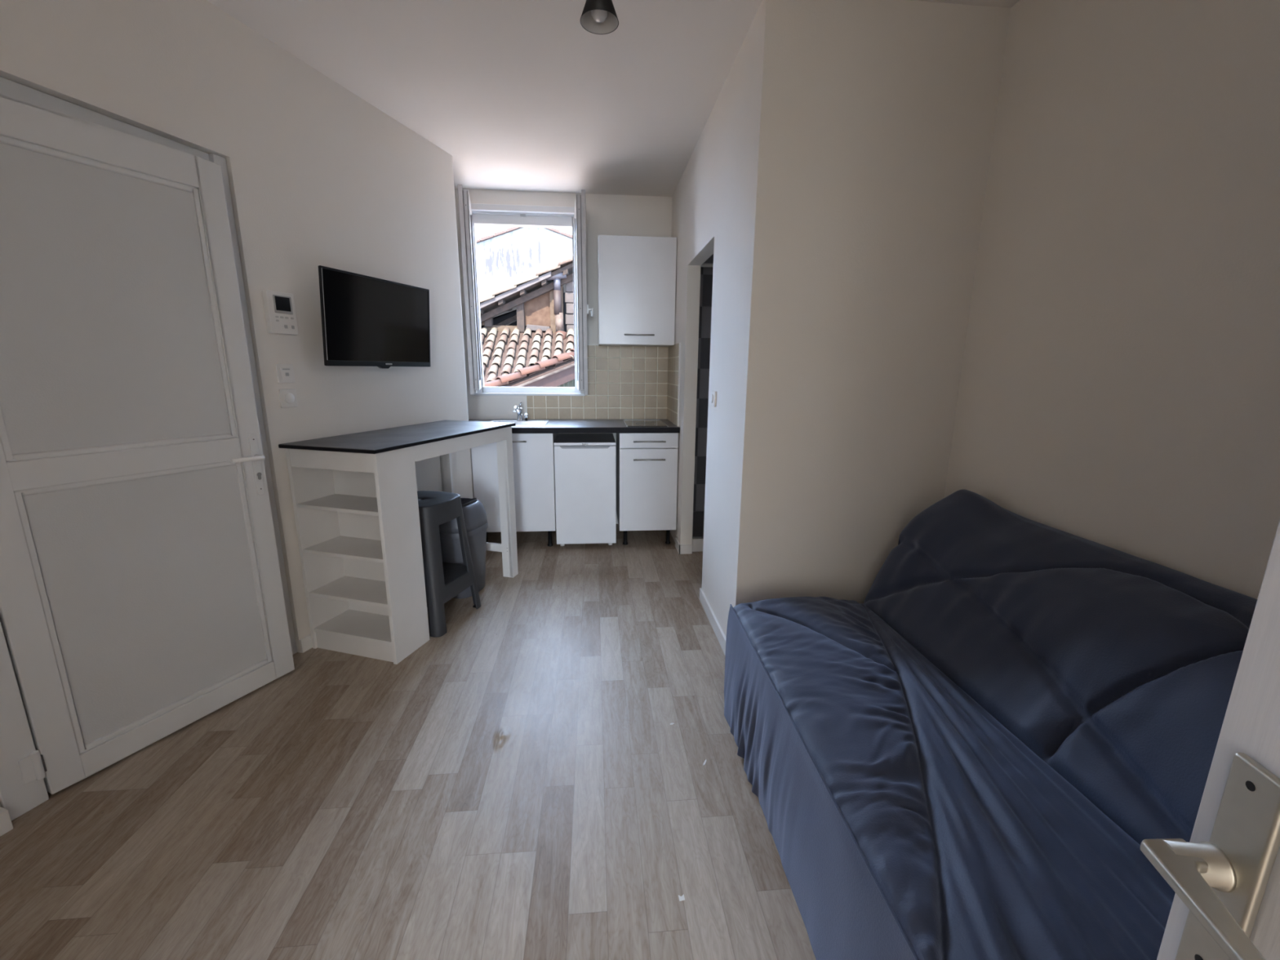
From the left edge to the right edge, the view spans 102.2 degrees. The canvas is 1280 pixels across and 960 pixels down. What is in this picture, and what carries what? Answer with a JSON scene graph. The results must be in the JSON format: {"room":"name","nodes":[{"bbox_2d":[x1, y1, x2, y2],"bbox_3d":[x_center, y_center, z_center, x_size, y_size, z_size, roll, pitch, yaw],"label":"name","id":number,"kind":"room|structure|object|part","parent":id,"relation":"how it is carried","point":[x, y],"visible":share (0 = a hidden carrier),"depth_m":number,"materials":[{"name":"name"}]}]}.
{"room":"studio apartment","nodes":[
{"label":"studio apartment","id":0,"kind":"room"},
{"bbox_2d":[0,0,472,807],"bbox_3d":[-1.926,-0.277,1.265,0.200,2.587,4.750,4,13,15],"label":"wall","id":1,"kind":"structure","parent":0,"point":[318,174],"depth_m":2.24,"materials":[{"name":"paint"}]},
{"bbox_2d":[0,806,13,836],"bbox_3d":[-2.083,1.158,0.585,0.050,0.066,1.909,4,13,15],"label":"baseboard","id":2,"kind":"structure","parent":1,"relation":"attached to","point":[6,824],"depth_m":1.47,"materials":[{"name":"white wood"}]},
{"bbox_2d":[0,76,297,820],"bbox_3d":[-1.677,-0.115,1.727,0.302,2.081,0.960,4,13,15],"label":"door","id":3,"kind":"structure","parent":1,"relation":"in","point":[144,589],"depth_m":1.66,"materials":[{"name":"white painted wood"}]},
{"bbox_3d":[-1.663,-0.530,1.619,0.018,0.834,0.558,6,13,23],"label":"panel","id":4,"kind":"part","parent":3,"relation":"part of","materials":[{"name":"white wood"}]},
{"bbox_3d":[-1.671,0.394,1.818,0.018,0.825,0.558,6,13,23],"label":"panel","id":5,"kind":"part","parent":3,"relation":"part of","materials":[{"name":"white wood"}]},
{"bbox_3d":[-1.489,-0.079,1.961,0.059,0.021,0.130,4,13,15],"label":"handle","id":6,"kind":"part","parent":3,"relation":"part of","materials":[{"name":"silver metal"}]},
{"bbox_3d":[-1.504,-0.060,2.027,0.008,0.245,0.028,6,13,23],"label":"handle plate","id":7,"kind":"part","parent":3,"relation":"part of","materials":[{"name":"white plastic"}]},
{"bbox_2d":[262,289,297,334],"bbox_3d":[-1.520,-0.707,2.188,0.030,0.172,0.125,4,13,15],"label":"intercom","id":8,"kind":"object","parent":1,"relation":"attached to","point":[279,307],"visible":1,"depth_m":2.17,"materials":[{"name":"white plastic"}]},
{"bbox_2d":[275,364,295,382],"bbox_3d":[-1.533,-0.461,2.235,0.012,0.080,0.078,4,13,16],"label":"light switch","id":9,"kind":"object","parent":1,"relation":"attached to","point":[285,372],"visible":1,"depth_m":2.23,"materials":[{"name":"white plastic"}]},
{"bbox_2d":[278,388,297,408],"bbox_3d":[-1.533,-0.357,2.255,0.016,0.080,0.078,4,13,15],"label":"light switch","id":10,"kind":"object","parent":1,"relation":"attached to","point":[287,397],"visible":1,"depth_m":2.25,"materials":[{"name":"white plastic"}]},
{"bbox_2d":[299,633,312,653],"bbox_3d":[-1.377,0.630,3.066,0.013,0.066,1.425,4,13,15],"label":"baseboard","id":11,"kind":"structure","parent":1,"relation":"attached to","point":[305,643],"depth_m":2.41,"materials":[{"name":"white wood"}]},
{"bbox_2d":[318,265,430,368],"bbox_3d":[-1.343,-0.792,2.633,0.120,0.436,0.716,4,13,15],"label":"television","id":12,"kind":"object","parent":1,"relation":"attached to","point":[367,321],"visible":1,"depth_m":2.55,"materials":[{"name":"black plastic"}]},
{"bbox_3d":[-1.310,-0.795,2.623,0.039,0.425,0.716,4,13,15],"label":"casing","id":13,"kind":"part","parent":12,"relation":"part of","materials":[{"name":"black plastic"}]},
{"bbox_2d":[0,524,816,959],"bbox_3d":[-0.097,1.611,-0.996,6.800,0.120,11.800,-1,12,-5],"label":"floor","id":14,"kind":"structure","parent":0,"point":[344,806],"depth_m":1.55,"materials":[{"name":"laminate"}]},
{"bbox_2d":[278,420,518,664],"bbox_3d":[-1.161,0.226,2.790,0.500,0.976,1.140,4,13,15],"label":"bar table","id":15,"kind":"object","parent":14,"relation":"on","point":[354,495],"visible":0.92,"depth_m":2.40,"materials":[{"name":"wood"}]},
{"bbox_3d":[-1.505,0.305,2.446,0.018,0.959,0.225,4,13,16],"label":"panel","id":16,"kind":"part","parent":15,"relation":"part of","materials":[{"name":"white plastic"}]},
{"bbox_3d":[-1.308,-0.087,2.199,0.441,0.085,0.018,4,13,15],"label":"rail","id":17,"kind":"part","parent":15,"relation":"part of","materials":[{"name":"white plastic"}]},
{"bbox_2d":[297,493,378,515],"bbox_3d":[-1.284,0.109,2.333,0.441,0.016,0.205,4,13,15],"label":"shelf","id":18,"kind":"object","parent":15,"relation":"attached to","point":[361,504],"depth_m":2.31,"materials":[{"name":"white wood"}]},
{"bbox_2d":[302,535,383,563],"bbox_3d":[-1.286,0.315,2.378,0.441,0.016,0.205,4,13,15],"label":"shelf","id":19,"kind":"object","parent":15,"relation":"attached to","point":[366,548],"depth_m":2.36,"materials":[{"name":"white wood"}]},
{"bbox_2d":[308,575,387,608],"bbox_3d":[-1.288,0.519,2.422,0.441,0.016,0.205,4,13,15],"label":"shelf","id":20,"kind":"object","parent":15,"relation":"attached to","point":[363,589],"depth_m":2.41,"materials":[{"name":"white wood"}]},
{"bbox_2d":[313,608,391,645],"bbox_3d":[-1.289,0.697,2.460,0.441,0.016,0.205,4,13,15],"label":"shelf","id":21,"kind":"object","parent":15,"relation":"attached to","point":[368,626],"depth_m":2.44,"materials":[{"name":"white wood"}]},
{"bbox_3d":[-1.256,0.299,2.483,0.441,0.959,0.016,4,13,15],"label":"panel","id":22,"kind":"part","parent":15,"relation":"part of","materials":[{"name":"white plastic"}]},
{"bbox_3d":[-1.064,0.336,2.324,0.018,0.959,0.225,4,13,15],"label":"panel","id":23,"kind":"part","parent":15,"relation":"part of","materials":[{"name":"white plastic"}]},
{"bbox_3d":[-1.220,0.117,3.331,0.071,0.959,0.068,4,13,15],"label":"leg","id":24,"kind":"part","parent":15,"relation":"part of","materials":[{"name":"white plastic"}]},
{"bbox_3d":[-0.828,0.144,3.222,0.071,0.959,0.068,4,13,15],"label":"leg","id":25,"kind":"part","parent":15,"relation":"part of","materials":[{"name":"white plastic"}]},
{"bbox_2d":[417,490,480,637],"bbox_3d":[-1.115,0.411,2.706,0.384,0.650,0.384,4,13,15],"label":"bar stool","id":26,"kind":"object","parent":14,"relation":"on","point":[444,581],"visible":0.59,"depth_m":2.56,"materials":[{"name":"plastic"}]},
{"bbox_3d":[-1.112,0.109,2.641,0.318,0.032,0.318,4,13,15],"label":"seat","id":27,"kind":"part","parent":26,"relation":"part of","materials":[{"name":"plastic"}]},
{"bbox_2d":[442,562,466,585],"bbox_3d":[-1.115,0.502,2.725,0.329,0.008,0.329,4,13,15],"label":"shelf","id":28,"kind":"object","parent":26,"relation":"attached to","point":[454,574],"depth_m":2.75,"materials":[{"name":"plastic"}]},
{"bbox_2d":[439,497,488,598],"bbox_3d":[-1.050,0.387,3.038,0.264,0.558,0.310,4,13,15],"label":"waste bin","id":29,"kind":"object","parent":14,"relation":"on","point":[474,513],"visible":0.58,"depth_m":2.94,"materials":[{"name":"grey plastic"}]},
{"bbox_3d":[-1.048,0.196,2.997,0.258,0.138,0.304,4,13,15],"label":"lid","id":30,"kind":"part","parent":29,"relation":"part of","materials":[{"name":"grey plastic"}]},
{"bbox_2d":[492,724,511,754],"bbox_3d":[-0.498,0.925,1.855,0.068,0.012,0.150,-1,12,-5],"label":"stain","id":31,"kind":"object","parent":14,"relation":"on","point":[502,735],"depth_m":1.85,"materials":[{"name":"plastic"}]},
{"bbox_2d":[471,433,558,546],"bbox_3d":[-0.923,0.036,3.958,0.568,0.859,0.607,-1,12,-5],"label":"base cabinet","id":32,"kind":"object","parent":14,"relation":"on","point":[533,454],"visible":0.58,"depth_m":3.68,"materials":[{"name":"white laminate"}]},
{"bbox_3d":[-0.859,-0.269,3.604,0.133,0.010,0.034,-1,12,-5],"label":"handle","id":33,"kind":"part","parent":32,"relation":"part of","materials":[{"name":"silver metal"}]},
{"bbox_2d":[468,418,679,433],"bbox_3d":[-0.578,-0.412,3.910,1.677,0.040,0.620,-1,12,-5],"label":"countertop","id":34,"kind":"structure","parent":32,"relation":"on","point":[553,425],"depth_m":3.67,"materials":[{"name":"laminate"}]},
{"bbox_2d":[513,401,523,421],"bbox_3d":[-0.924,-0.517,3.921,0.054,0.148,0.207,-1,12,-5],"label":"tap","id":35,"kind":"object","parent":34,"relation":"on","point":[519,409],"visible":1,"depth_m":3.98,"materials":[{"name":"silver metal"}]},
{"bbox_3d":[-0.931,-0.520,3.906,0.024,0.083,0.180,0,12,-1],"label":"spout","id":36,"kind":"part","parent":35,"relation":"part of","materials":[{"name":"silver metal"}]},
{"bbox_2d":[489,413,548,426],"bbox_3d":[-0.917,-0.390,3.867,0.438,0.190,0.385,-1,12,-5],"label":"sink","id":37,"kind":"object","parent":34,"relation":"in","point":[524,423],"depth_m":3.96,"materials":[{"name":"metal"}]},
{"bbox_3d":[-0.919,-0.356,3.844,0.365,0.133,0.255,-1,12,-5],"label":"bowl","id":38,"kind":"part","parent":37,"relation":"part of","materials":[{"name":"metal"}]},
{"bbox_3d":[-0.885,-0.490,4.015,0.035,0.056,0.035,-1,12,-5],"label":"sink plug knob","id":39,"kind":"part","parent":37,"relation":"part of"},
{"bbox_2d":[623,420,667,426],"bbox_3d":[0.035,-0.430,3.912,0.296,0.006,0.434,-1,12,-5],"label":"cooktop","id":40,"kind":"object","parent":34,"relation":"in","point":[628,423],"visible":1,"depth_m":3.84,"materials":[{"name":"black glass"}]},
{"bbox_2d":[553,433,616,546],"bbox_3d":[-0.414,0.069,3.985,0.437,0.792,0.526,-1,12,-5],"label":"refrigerator","id":41,"kind":"object","parent":14,"relation":"on","point":[585,464],"visible":1,"depth_m":3.73,"materials":[{"name":"white metal"}]},
{"bbox_3d":[-0.412,-0.309,3.908,0.434,0.022,0.517,-1,12,-5],"label":"panel","id":42,"kind":"part","parent":41,"relation":"part of","materials":[{"name":"black plastic"}]},
{"bbox_2d":[616,432,678,544],"bbox_3d":[0.038,0.026,4.042,0.423,0.859,0.607,-1,12,-5],"label":"base cabinet","id":43,"kind":"object","parent":14,"relation":"on","point":[646,463],"visible":0.82,"depth_m":3.77,"materials":[{"name":"white plastic"}]},
{"bbox_3d":[0.064,-0.283,3.709,0.423,0.108,0.018,-1,12,-5],"label":"drawer","id":44,"kind":"part","parent":43,"relation":"part of","materials":[{"name":"white paint"}]},
{"bbox_3d":[0.061,0.074,3.787,0.423,0.613,0.018,-1,12,-5],"label":"door","id":45,"kind":"part","parent":43,"relation":"part of","materials":[{"name":"white paint"}]},
{"bbox_3d":[0.067,-0.146,3.713,0.231,0.010,0.034,-1,12,-5],"label":"handle","id":46,"kind":"part","parent":43,"relation":"part of","materials":[{"name":"silver metal"}]},
{"bbox_3d":[0.068,-0.274,3.686,0.231,0.010,0.034,-1,12,-5],"label":"handle","id":47,"kind":"part","parent":43,"relation":"part of","materials":[{"name":"silver metal"}]},
{"bbox_2d":[678,893,684,901],"bbox_3d":[0.105,1.054,1.304,0.014,0.001,0.015,-1,12,-9],"label":"paper scrap","id":48,"kind":"object","parent":14,"relation":"on","point":[681,898],"visible":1,"depth_m":1.30,"materials":[{"name":"white paper"}]},
{"bbox_2d":[692,511,704,551],"bbox_3d":[0.849,0.395,4.121,1.000,0.118,0.660,-1,12,-5],"label":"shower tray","id":49,"kind":"object","parent":14,"relation":"on","point":[698,517],"visible":0.16,"depth_m":3.86,"materials":[{"name":"white ceramic"}]},
{"bbox_2d":[692,538,703,551],"bbox_3d":[0.849,0.404,4.122,1.000,0.100,0.660,-1,12,-5],"label":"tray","id":50,"kind":"object","parent":49,"relation":"on","point":[697,544],"depth_m":3.76,"materials":[{"name":"white ceramic"}]},
{"bbox_2d":[724,488,1257,959],"bbox_3d":[0.902,0.658,1.137,1.027,0.860,1.940,-1,12,-5],"label":"sofa","id":51,"kind":"object","parent":14,"relation":"on","point":[975,757],"visible":0.95,"depth_m":1.20,"materials":[{"name":"blue fabric"}]},
{"bbox_3d":[0.692,0.859,1.162,0.594,0.434,1.940,-1,12,-5],"label":"seat","id":52,"kind":"part","parent":51,"relation":"part of","materials":[{"name":"blue fabric"}]},
{"bbox_3d":[1.199,0.650,1.162,0.431,0.850,1.940,-1,12,-5],"label":"backrest","id":53,"kind":"part","parent":51,"relation":"part of","materials":[{"name":"blue fabric"}]},
{"bbox_2d":[451,155,473,497],"bbox_3d":[-1.397,-0.809,3.758,0.388,2.587,0.622,-1,12,-5],"label":"wall","id":54,"kind":"structure","parent":0,"point":[451,155],"depth_m":3.40,"materials":[{"name":"paint"}]},
{"bbox_2d":[454,188,671,524],"bbox_3d":[-0.033,-0.912,4.290,3.700,2.587,0.220,-1,12,-5],"label":"wall","id":55,"kind":"structure","parent":0,"point":[606,214],"depth_m":3.94,"materials":[{"name":"paint"}]},
{"bbox_2d":[457,184,593,395],"bbox_3d":[-0.833,-1.331,3.856,0.969,1.404,0.538,-1,12,-5],"label":"window","id":56,"kind":"structure","parent":55,"relation":"in","point":[472,215],"depth_m":3.84,"materials":[{"name":"white plastic"}]},
{"bbox_3d":[-1.237,-1.339,3.790,0.060,1.329,0.446,-3,13,-14],"label":"sash","id":57,"kind":"part","parent":56,"relation":"part of","materials":[{"name":"plastic"}]},
{"bbox_3d":[-0.882,-2.033,3.879,0.846,0.042,0.051,-1,12,-5],"label":"head trim","id":58,"kind":"part","parent":56,"relation":"part of","materials":[{"name":"white plastic"}]},
{"bbox_3d":[-0.892,-1.380,4.075,0.830,1.384,0.082,-1,12,-5],"label":"frame","id":59,"kind":"part","parent":56,"relation":"part of","materials":[{"name":"white plastic"}]},
{"bbox_3d":[-0.891,-0.691,4.168,0.895,0.020,0.062,-1,12,-5],"label":"sill","id":60,"kind":"part","parent":56,"relation":"part of","materials":[{"name":"white plastic"}]},
{"bbox_3d":[-0.446,-1.349,3.866,0.060,1.327,0.441,-1,12,-8],"label":"sash","id":61,"kind":"part","parent":56,"relation":"part of","materials":[{"name":"plastic"}]},
{"bbox_3d":[-0.358,-1.218,3.709,0.051,0.085,0.027,-1,12,-5],"label":"sash handle","id":62,"kind":"part","parent":56,"relation":"part of","materials":[{"name":"white plastic"}]},
{"bbox_2d":[526,345,668,418],"bbox_3d":[-0.337,-0.781,4.174,1.147,0.594,0.009,-1,12,-5],"label":"backsplash","id":63,"kind":"structure","parent":55,"relation":"attached to","point":[624,382],"depth_m":4.18,"materials":[{"name":"beige tile"}]},
{"bbox_2d":[525,342,680,426],"bbox_3d":[-0.271,-0.748,4.016,1.285,0.598,0.266,5,13,20],"label":"trim","id":64,"kind":"structure","parent":55,"relation":"attached to","point":[679,360],"depth_m":3.68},
{"bbox_2d":[597,235,676,346],"bbox_3d":[-0.032,-1.401,3.894,0.562,0.751,0.346,-1,12,-5],"label":"upper cabinet","id":65,"kind":"object","parent":55,"relation":"attached to","point":[637,274],"visible":1,"depth_m":3.76,"materials":[{"name":"white laminate"}]},
{"bbox_3d":[-0.005,-1.070,3.808,0.222,0.010,0.034,-1,12,-5],"label":"handle","id":66,"kind":"part","parent":65,"relation":"part of","materials":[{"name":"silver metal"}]},
{"bbox_2d":[206,0,1019,196],"bbox_3d":[-0.074,-1.050,-1.569,6.800,0.150,11.800,-1,12,-5],"label":"ceiling","id":67,"kind":"structure","parent":0,"point":[521,96],"depth_m":2.29,"materials":[{"name":"paint"}]},
{"bbox_2d":[580,0,618,34],"bbox_3d":[-0.130,-1.569,1.647,0.125,0.190,0.125,-1,12,-5],"label":"ceiling spotlight","id":68,"kind":"object","parent":67,"relation":"hanging from","point":[597,16],"visible":1,"depth_m":1.67,"materials":[{"name":"metal"}]},
{"bbox_3d":[-0.130,-1.522,1.657,0.057,0.087,0.057,-1,12,-5],"label":"bulb","id":69,"kind":"part","parent":68,"relation":"part of","materials":[{"name":"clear glass"}]},
{"bbox_2d":[693,253,713,511],"bbox_3d":[0.849,-0.890,4.224,1.055,2.587,0.072,-1,12,-5],"label":"wall","id":70,"kind":"structure","parent":0,"point":[706,273],"depth_m":4.18,"materials":[{"name":"tile"}]},
{"bbox_2d":[670,0,791,637],"bbox_3d":[0.374,-0.659,3.134,0.086,2.587,2.209,-1,12,-5],"label":"wall","id":71,"kind":"structure","parent":0,"point":[725,200],"depth_m":2.25,"materials":[{"name":"paint"}]},
{"bbox_2d":[666,342,679,426],"bbox_3d":[0.254,-0.727,3.950,0.009,0.594,0.553,-1,12,-5],"label":"backsplash","id":72,"kind":"structure","parent":71,"relation":"attached to","point":[673,350],"depth_m":3.93,"materials":[{"name":"beige tile"}]},
{"bbox_2d":[675,537,692,554],"bbox_3d":[0.320,0.483,3.804,0.100,0.070,0.171,-1,12,-5],"label":"baseboard","id":73,"kind":"object","parent":71,"relation":"attached to","point":[681,548],"visible":1,"depth_m":3.73,"materials":[{"name":"white wood"}]},
{"bbox_2d":[699,587,726,655],"bbox_3d":[0.381,0.731,2.657,0.012,0.070,0.695,-1,12,-5],"label":"baseboard","id":74,"kind":"structure","parent":71,"relation":"attached to","point":[722,638],"depth_m":2.65,"materials":[{"name":"white wood"}]},
{"bbox_2d":[710,390,716,407],"bbox_3d":[0.370,-0.414,2.629,0.015,0.078,0.100,-1,12,-5],"label":"light switch","id":75,"kind":"object","parent":71,"relation":"attached to","point":[713,393],"visible":1,"depth_m":2.61,"materials":[{"name":"white plastic"}]},
{"bbox_2d":[755,0,1010,604],"bbox_3d":[1.015,-0.442,2.150,1.015,2.587,0.090,-1,12,-5],"label":"wall","id":76,"kind":"structure","parent":0,"point":[891,106],"depth_m":2.02,"materials":[{"name":"paint"}]},
{"bbox_2d":[944,0,1279,599],"bbox_3d":[1.530,-0.158,0.849,0.180,2.587,2.653,-1,12,-5],"label":"wall","id":77,"kind":"structure","parent":0,"point":[1119,385],"depth_m":1.44,"materials":[{"name":"paint"}]},
{"bbox_3d":[-0.551,0.132,-0.575,4.600,2.587,0.160,-1,12,-5],"label":"wall","id":78,"kind":"structure","parent":0,"visible":0},
{"bbox_2d":[1140,520,1279,959],"bbox_3d":[0.367,0.292,0.043,0.098,2.012,0.730,2,12,9],"label":"door","id":79,"kind":"structure","parent":78,"relation":"in","point":[1224,881],"depth_m":0.36,"materials":[{"name":"white wood"}]},
{"bbox_3d":[0.380,0.286,0.330,0.034,0.009,0.131,3,12,11],"label":"handle","id":80,"kind":"part","parent":79,"relation":"part of","materials":[{"name":"silver metal"}]},
{"bbox_3d":[0.424,0.307,0.375,0.008,0.225,0.037,2,12,9],"label":"handle plate","id":81,"kind":"part","parent":79,"relation":"part of","materials":[{"name":"silver metal"}]},
{"label":"outside","id":82,"kind":"structure","parent":0,"visible":0},
{"bbox_3d":[-2.876,-1.595,32.724,60.000,0.100,55.100,-1,12,-5],"label":"ground","id":83,"kind":"structure","parent":82,"visible":0},
{"bbox_2d":[476,226,573,297],"bbox_3d":[-3.823,-4.005,20.297,12.000,9.830,6.120,-1,12,-5],"label":"sky","id":84,"kind":"structure","parent":83,"relation":"on","point":[505,257],"depth_m":16.59,"materials":[{"name":"white"}]},
{"bbox_2d":[480,256,573,339],"bbox_3d":[-2.347,-1.330,12.142,4.665,8.058,3.385,-1,12,-5],"label":"neighbouring building","id":85,"kind":"structure","parent":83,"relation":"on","point":[544,300],"depth_m":10.28,"materials":[{"name":"wood"}]},
{"bbox_3d":[-3.037,-3.168,10.376,0.140,0.185,0.170,-1,12,-5],"label":"post","id":86,"kind":"part","parent":85,"relation":"part of","materials":[{"name":"grey wood"}]},
{"bbox_3d":[-2.395,-3.295,10.391,0.145,0.638,0.200,-1,12,-5],"label":"post","id":87,"kind":"part","parent":85,"relation":"part of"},
{"bbox_3d":[-2.073,-3.483,10.472,0.515,0.716,0.180,-1,12,-5],"label":"earth panel","id":88,"kind":"part","parent":85,"relation":"part of","materials":[{"name":"brown paint"}]},
{"bbox_3d":[-2.068,-3.085,10.517,0.485,0.137,0.260,-1,12,-5],"label":"sill stone","id":89,"kind":"part","parent":85,"relation":"part of","materials":[{"name":"grey stone"}]},
{"bbox_2d":[481,326,574,386],"bbox_3d":[-3.467,0.162,9.788,6.794,6.115,2.488,-1,12,-5],"label":"tiled roof","id":90,"kind":"structure","parent":83,"relation":"on","point":[516,358],"depth_m":9.50,"materials":[{"name":"tile"}]},
{"bbox_3d":[1.524,-0.681,3.278,0.180,2.587,2.119,-1,12,-5],"label":"wall","id":91,"kind":"structure","parent":0,"visible":0},
{"bbox_2d":[700,262,713,266],"bbox_3d":[0.893,-1.438,3.487,1.025,0.024,0.024,-1,12,-5],"label":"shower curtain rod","id":92,"kind":"object","parent":91,"relation":"attached to","point":[704,264],"visible":0.02,"depth_m":3.44,"materials":[{"name":"grey metal"}]}
]}

